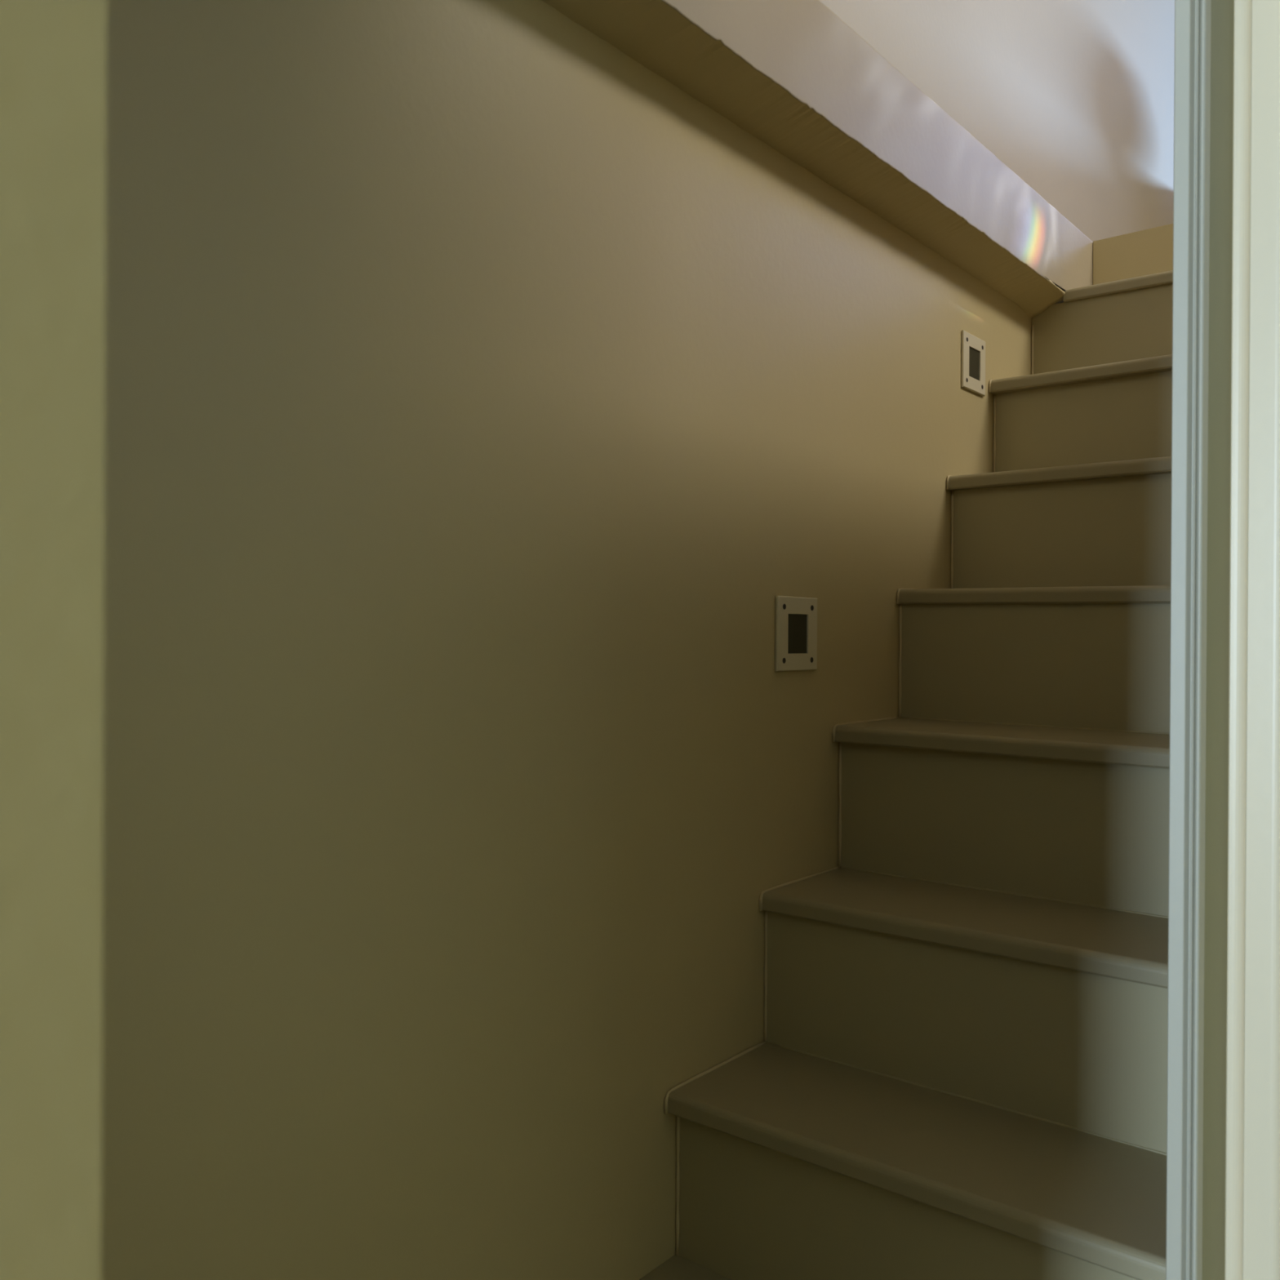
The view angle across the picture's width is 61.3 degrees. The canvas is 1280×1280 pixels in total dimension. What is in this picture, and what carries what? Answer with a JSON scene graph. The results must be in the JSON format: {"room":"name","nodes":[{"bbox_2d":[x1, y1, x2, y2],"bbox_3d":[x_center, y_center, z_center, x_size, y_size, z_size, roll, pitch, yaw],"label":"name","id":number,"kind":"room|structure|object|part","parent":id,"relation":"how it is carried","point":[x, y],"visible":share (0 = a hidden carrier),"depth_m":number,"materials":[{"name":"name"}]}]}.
{"room":"stairwell","nodes":[
{"label":"stairwell","id":0,"kind":"room"},
{"bbox_2d":[101,0,1031,1279],"bbox_3d":[-0.061,0.124,1.237,0.120,1.598,3.050,0,0,40],"label":"wall","id":1,"kind":"structure","parent":0,"point":[483,396],"depth_m":1.02,"materials":[{"name":"beige paint"}]},
{"bbox_2d":[775,595,817,671],"bbox_3d":[0.213,-0.008,1.466,0.005,0.100,0.101,0,0,40],"label":"step light","id":2,"kind":"object","parent":1,"relation":"attached to","point":[796,617],"visible":1,"depth_m":1.46,"materials":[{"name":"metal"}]},
{"bbox_2d":[961,329,985,396],"bbox_3d":[0.590,-0.488,1.911,0.005,0.098,0.096,0,0,40],"label":"step light","id":3,"kind":"object","parent":1,"relation":"attached to","point":[973,348],"visible":1,"depth_m":1.91,"materials":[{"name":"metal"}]},
{"bbox_2d":[542,0,1093,319],"bbox_3d":[1.261,-0.714,1.351,2.250,0.193,4.920,0,0,40],"label":"ledge","id":4,"kind":"structure","parent":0,"point":[793,75],"depth_m":1.47,"materials":[{"name":"paint"}]},
{"bbox_2d":[819,0,1174,241],"bbox_3d":[0.359,-1.852,2.110,0.120,2.750,4.920,0,0,40],"label":"wall","id":5,"kind":"structure","parent":0,"point":[1075,98],"depth_m":2.97,"materials":[{"name":"paint"}]},
{"bbox_3d":[2.283,0.365,-0.470,4.530,1.150,0.088,0,0,40],"label":"wall","id":6,"kind":"structure","parent":0,"visible":0},
{"bbox_2d":[1224,0,1279,1279],"bbox_3d":[0.545,-0.123,0.919,0.075,2.100,0.018,0,0,40],"label":"door","id":7,"kind":"structure","parent":6,"relation":"in","point":[1252,1159],"depth_m":0.92,"materials":[{"name":"beige paint"}]},
{"bbox_3d":[-0.721,-1.152,-0.523,0.020,4.150,6.300,0,0,40],"label":"wall","id":8,"kind":"structure","parent":0,"visible":0},
{"bbox_2d":[0,0,1234,1279],"bbox_3d":[0.166,-0.174,0.542,0.022,2.200,1.059,0,0,40],"label":"door frame","id":9,"kind":"structure","parent":8,"relation":"in","point":[53,53],"depth_m":0.20,"materials":[{"name":"paint"}]},
{"bbox_3d":[-0.142,-0.125,0.175,0.022,2.100,0.100,0,0,40],"label":"jamb casing","id":10,"kind":"part","parent":9,"relation":"part of","materials":[{"name":"beige paint"}]},
{"bbox_3d":[0.445,-0.124,0.876,0.022,2.100,0.020,0,0,40],"label":"jamb casing","id":11,"kind":"part","parent":9,"relation":"part of","materials":[{"name":"paint"}]},
{"bbox_3d":[0.608,0.986,-2.446,4.552,0.100,5.267,0,0,40],"label":"floor","id":12,"kind":"structure","parent":0,"visible":0},
{"bbox_2d":[639,223,1173,1279],"bbox_3d":[0.149,0.046,0.969,0.547,1.718,2.904,0,0,40],"label":"staircase","id":13,"kind":"structure","parent":12,"relation":"on","point":[958,1071],"depth_m":1.33,"materials":[{"name":"paint"}]}
]}

